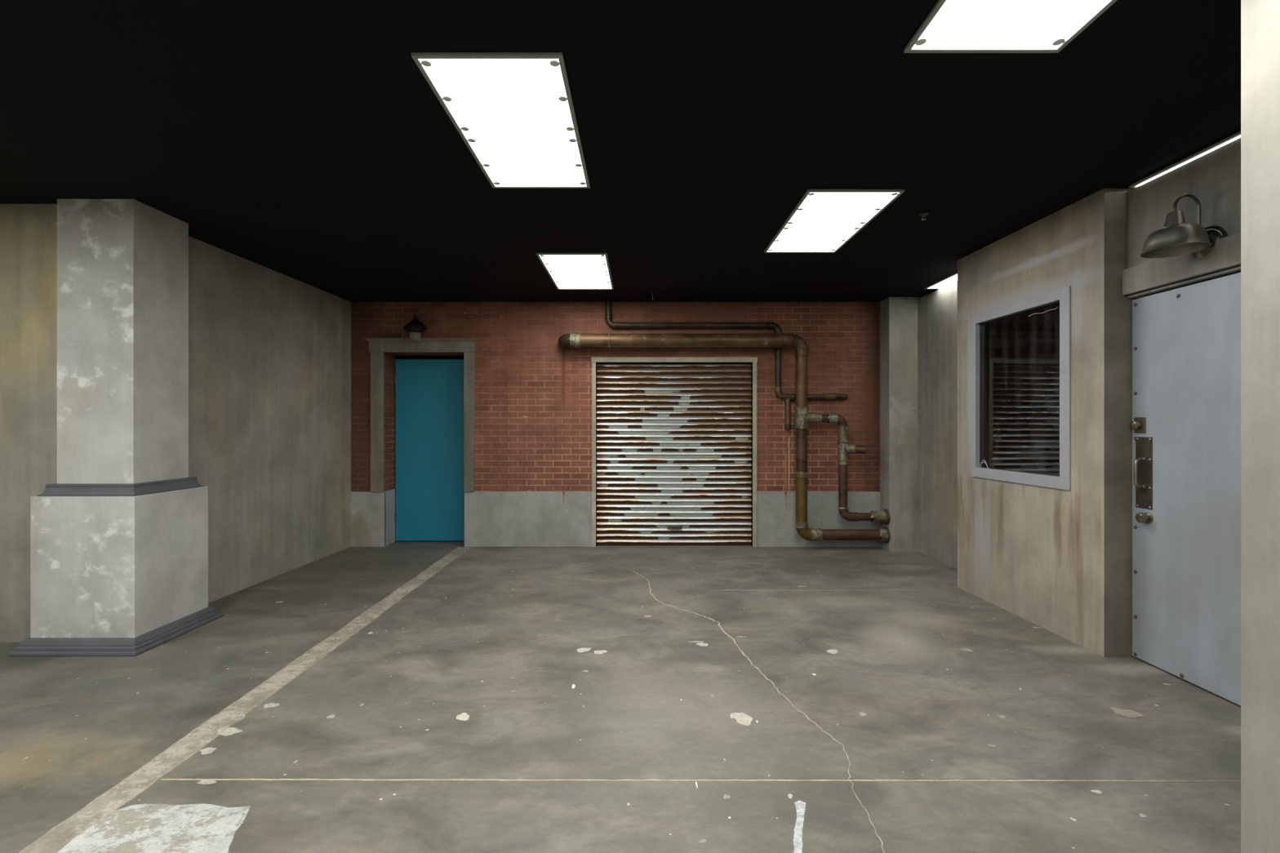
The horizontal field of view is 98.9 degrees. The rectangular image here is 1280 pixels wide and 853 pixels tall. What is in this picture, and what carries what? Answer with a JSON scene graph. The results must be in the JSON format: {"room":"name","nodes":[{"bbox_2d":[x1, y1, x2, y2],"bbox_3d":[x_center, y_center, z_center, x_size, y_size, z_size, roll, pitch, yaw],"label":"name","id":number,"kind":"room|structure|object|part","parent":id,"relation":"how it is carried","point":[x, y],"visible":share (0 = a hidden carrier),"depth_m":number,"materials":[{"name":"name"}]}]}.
{"room":"parking garage","nodes":[
{"label":"parking garage","id":0,"kind":"room"},
{"bbox_2d":[0,204,57,642],"bbox_3d":[-4.550,-0.020,3.720,2.100,2.930,0.120,0,0,0],"label":"wall","id":1,"kind":"structure","parent":0,"point":[28,232],"depth_m":3.66,"materials":[{"name":"concrete"}]},
{"bbox_2d":[188,235,351,603],"bbox_3d":[-3.628,-0.020,5.105,0.344,2.930,2.890,0,0,0],"label":"wall","id":2,"kind":"structure","parent":0,"point":[269,350],"depth_m":5.08,"materials":[{"name":"grey concrete"}]},
{"bbox_2d":[351,302,879,546],"bbox_3d":[-0.150,-0.020,6.775,7.500,2.930,0.450,0,0,0],"label":"wall","id":3,"kind":"structure","parent":0,"point":[533,394],"depth_m":6.55,"materials":[{"name":"red brick"}]},
{"bbox_2d":[403,314,426,342],"bbox_3d":[-2.629,-1.149,6.409,0.273,0.325,0.282,0,0,0],"label":"lamp","id":4,"kind":"object","parent":3,"relation":"attached to","point":[415,327],"visible":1,"depth_m":6.35,"materials":[{"name":"black metal"}]},
{"bbox_2d":[403,319,426,333],"bbox_3d":[-2.629,-1.169,6.404,0.253,0.157,0.253,0,0,-22],"label":"hood","id":5,"kind":"object","parent":4,"relation":"attached to","point":[415,326],"depth_m":6.34,"materials":[{"name":"black metal"}]},
{"bbox_2d":[409,332,420,342],"bbox_3d":[-2.629,-1.040,6.404,0.121,0.106,0.121,0,0,0],"label":"glass jar","id":6,"kind":"object","parent":4,"relation":"on","point":[414,336],"depth_m":6.36,"materials":[{"name":"glass"}]},
{"bbox_2d":[364,337,475,541],"bbox_3d":[-2.575,0.195,6.693,1.370,2.500,0.434,0,0,0],"label":"door","id":7,"kind":"structure","parent":3,"relation":"in","point":[434,444],"depth_m":6.82,"materials":[{"name":"teal paint"}]},
{"bbox_3d":[-2.594,-0.045,6.668,1.232,1.667,0.305,0,0,0],"label":"casing","id":8,"kind":"part","parent":7,"relation":"part of","materials":[{"name":"grey concrete"}]},
{"bbox_2d":[350,488,879,546],"bbox_3d":[-0.292,1.117,6.678,6.335,0.657,0.284,0,0,0],"label":"dado","id":9,"kind":"object","parent":3,"relation":"attached to","point":[491,519],"visible":0.98,"depth_m":6.54,"materials":[{"name":"grey concrete"}]},
{"bbox_2d":[591,356,757,546],"bbox_3d":[0.410,0.312,6.582,1.978,2.265,0.136,0,0,0],"label":"roller shutter","id":10,"kind":"object","parent":3,"relation":"attached to","point":[675,451],"visible":0.98,"depth_m":6.60,"materials":[{"name":"metal"}]},
{"bbox_3d":[-0.549,0.343,6.585,0.048,2.205,0.130,0,0,0],"label":"guide rail","id":11,"kind":"part","parent":10,"relation":"part of","materials":[{"name":"metal"}]},
{"bbox_3d":[0.417,1.216,6.554,0.170,0.049,0.063,0,0,0],"label":"handle","id":12,"kind":"part","parent":10,"relation":"part of","materials":[{"name":"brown metal"}]},
{"bbox_3d":[1.369,0.343,6.585,0.048,2.205,0.130,0,0,0],"label":"guide rail","id":13,"kind":"part","parent":10,"relation":"part of","materials":[{"name":"metal"}]},
{"bbox_2d":[558,333,890,542],"bbox_3d":[0.950,0.138,6.376,3.835,2.435,0.275,0,0,1],"label":"drain pipe","id":14,"kind":"object","parent":3,"relation":"attached to","point":[566,341],"visible":1,"depth_m":6.30,"materials":[{"name":"brown metal"}]},
{"bbox_2d":[604,300,848,428],"bbox_3d":[1.018,-0.726,6.500,2.874,1.517,0.088,0,0,0],"label":"pipe","id":15,"kind":"object","parent":3,"relation":"attached to","point":[788,397],"visible":1,"depth_m":6.47,"materials":[{"name":"brown metal"}]},
{"bbox_2d":[0,541,1240,852],"bbox_3d":[-0.700,1.504,2.050,9.800,0.122,10.500,0,0,0],"label":"floor","id":16,"kind":"structure","parent":0,"point":[398,696],"depth_m":2.71,"materials":[{"name":"concrete"}]},
{"bbox_2d":[8,199,223,656],"bbox_3d":[-3.561,-0.020,3.795,0.799,2.930,0.731,0,0,0],"label":"pillar","id":17,"kind":"structure","parent":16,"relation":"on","point":[119,543],"depth_m":3.58,"materials":[{"name":"concrete"}]},
{"bbox_3d":[-3.561,1.399,3.795,0.799,0.092,0.731,0,0,0],"label":"molding","id":18,"kind":"part","parent":17,"relation":"part of","materials":[{"name":"grey concrete"}]},
{"bbox_3d":[-3.559,0.414,3.795,0.625,0.075,0.564,0,0,0],"label":"neck molding","id":19,"kind":"part","parent":17,"relation":"part of","materials":[{"name":"grey concrete"}]},
{"bbox_2d":[880,297,920,551],"bbox_3d":[3.059,-0.020,6.475,0.382,2.930,0.350,0,0,0],"label":"pilaster","id":20,"kind":"object","parent":16,"relation":"on","point":[898,315],"depth_m":6.30,"materials":[{"name":"concrete"}]},
{"bbox_2d":[0,0,1240,302],"bbox_3d":[-0.700,-1.560,2.050,9.800,0.150,10.500,0,0,0],"label":"ceiling","id":21,"kind":"structure","parent":0,"point":[306,141],"depth_m":2.71,"materials":[{"name":"black paint"}]},
{"bbox_2d":[411,52,590,187],"bbox_3d":[-0.609,-1.478,2.781,0.602,0.014,1.213,0,0,0],"label":"recessed light","id":22,"kind":"object","parent":21,"relation":"in","point":[513,112],"visible":1,"depth_m":2.57,"materials":[{"name":"white plastic"}]},
{"bbox_2d":[536,253,613,289],"bbox_3d":[-0.587,-1.478,5.298,0.607,0.014,1.205,0,0,0],"label":"recessed light","id":23,"kind":"object","parent":21,"relation":"in","point":[567,271],"visible":1,"depth_m":5.21,"materials":[{"name":"white plastic"}]},
{"bbox_2d":[764,189,904,253],"bbox_3d":[1.356,-1.478,4.041,0.608,0.014,1.218,0,0,0],"label":"recessed light","id":24,"kind":"object","parent":21,"relation":"in","point":[823,220],"visible":1,"depth_m":3.90,"materials":[{"name":"white plastic"}]},
{"bbox_2d":[919,212,928,220],"bbox_3d":[1.985,-1.464,3.830,0.059,0.043,0.060,0,0,0],"label":"sprinkler head","id":25,"kind":"object","parent":21,"relation":"attached to","point":[923,215],"visible":1,"depth_m":3.82},
{"bbox_2d":[924,271,957,288],"bbox_3d":[3.360,-1.478,5.282,0.610,0.014,1.205,0,0,0],"label":"recessed light","id":26,"kind":"object","parent":21,"relation":"in","point":[951,278],"visible":0.23,"depth_m":5.62,"materials":[{"name":"white plastic"}]},
{"bbox_2d":[928,274,957,288],"bbox_3d":[3.360,-1.480,5.282,0.570,0.007,1.165,0,0,0],"label":"diffuser","id":27,"kind":"object","parent":26,"relation":"attached to","point":[951,278],"depth_m":5.62,"materials":[{"name":"white plastic"}]},
{"bbox_2d":[903,0,1116,53],"bbox_3d":[1.345,-1.478,1.555,0.610,0.014,1.210,0,0,0],"label":"recessed light","id":28,"kind":"object","parent":21,"relation":"in","point":[951,26],"visible":1,"depth_m":2.02,"materials":[{"name":"white plastic"}]},
{"bbox_2d":[1128,130,1240,187],"bbox_3d":[3.325,-1.478,2.777,0.608,0.014,1.215,0,0,0],"label":"recessed light","id":29,"kind":"object","parent":21,"relation":"in","point":[1237,135],"visible":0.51,"depth_m":3.03,"materials":[{"name":"white plastic"}]},
{"bbox_2d":[917,280,957,568],"bbox_3d":[3.258,-0.009,5.460,0.124,2.908,1.720,0,0,0],"label":"wall","id":30,"kind":"structure","parent":0,"point":[937,310],"depth_m":5.88,"materials":[{"name":"concrete"}]},
{"bbox_2d":[957,188,1133,657],"bbox_3d":[2.966,-0.020,4.168,0.188,2.930,1.490,0,0,-2],"label":"wall","id":31,"kind":"structure","parent":0,"point":[1059,561],"depth_m":3.66,"materials":[{"name":"beige concrete"}]},
{"bbox_2d":[972,285,1071,490],"bbox_3d":[2.931,-0.254,4.182,0.142,1.374,1.016,0,0,-2],"label":"window","id":32,"kind":"structure","parent":31,"relation":"in","point":[1021,350],"depth_m":4.11,"materials":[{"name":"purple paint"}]},
{"bbox_3d":[2.900,-0.258,4.198,0.006,1.222,0.891,0,0,-2],"label":"pane","id":33,"kind":"part","parent":32,"relation":"part of","materials":[{"name":"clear glass"}]},
{"bbox_2d":[1122,137,1240,297],"bbox_3d":[3.106,-0.009,2.410,0.188,2.908,2.020,0,0,0],"label":"wall","id":34,"kind":"structure","parent":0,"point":[1214,177],"depth_m":3.02,"materials":[{"name":"grey concrete"}]},
{"bbox_2d":[1139,193,1227,258],"bbox_3d":[2.884,-1.055,2.930,0.320,0.376,0.276,0,0,0],"label":"gooseneck lamp","id":35,"kind":"object","parent":34,"relation":"attached to","point":[1177,237],"visible":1,"depth_m":2.90,"materials":[{"name":"metal"}]},
{"bbox_3d":[2.862,-1.041,2.930,0.276,0.206,0.276,0,0,0],"label":"lamp shade","id":36,"kind":"part","parent":35,"relation":"part of","materials":[{"name":"metal"}]},
{"bbox_3d":[2.933,-1.107,2.930,0.157,0.270,0.015,0,0,0],"label":"arm","id":37,"kind":"part","parent":35,"relation":"part of","materials":[{"name":"metal"}]},
{"bbox_2d":[1127,266,1240,706],"bbox_3d":[3.063,0.311,2.659,0.105,2.244,1.518,0,0,0],"label":"door","id":38,"kind":"structure","parent":34,"relation":"attached to","point":[1185,424],"depth_m":3.06,"materials":[{"name":"paint"}]},
{"bbox_3d":[3.045,-0.005,3.367,0.041,0.054,0.054,0,0,0],"label":"lock knob","id":39,"kind":"part","parent":38,"relation":"part of","materials":[{"name":"gold metal"}]},
{"bbox_3d":[3.068,-0.005,3.361,0.008,0.096,0.074,0,0,0],"label":"lock plate","id":40,"kind":"part","parent":38,"relation":"part of","materials":[{"name":"gold metal"}]},
{"bbox_3d":[3.040,0.288,3.335,0.058,0.200,0.030,0,0,0],"label":"pull handle","id":41,"kind":"part","parent":38,"relation":"part of","materials":[{"name":"metal"}]},
{"bbox_3d":[3.070,0.285,3.335,0.005,0.435,0.108,0,0,0],"label":"pull plate","id":42,"kind":"part","parent":38,"relation":"part of","materials":[{"name":"brown metal"}]},
{"bbox_3d":[3.042,0.556,3.310,0.059,0.066,0.066,0,0,0],"label":"knob","id":43,"kind":"part","parent":38,"relation":"part of","materials":[{"name":"gold metal"}]},
{"bbox_3d":[3.079,-0.804,2.658,0.074,0.013,1.516,0,0,0],"label":"frame","id":44,"kind":"part","parent":38,"relation":"part of","materials":[{"name":"grey metal"}]},
{"bbox_2d":[1240,0,1279,852],"bbox_3d":[2.683,-0.020,-0.750,1.634,2.930,4.900,0,0,0],"label":"wall","id":45,"kind":"structure","parent":0,"point":[1260,19],"depth_m":1.65,"materials":[{"name":"beige concrete"}]}
]}

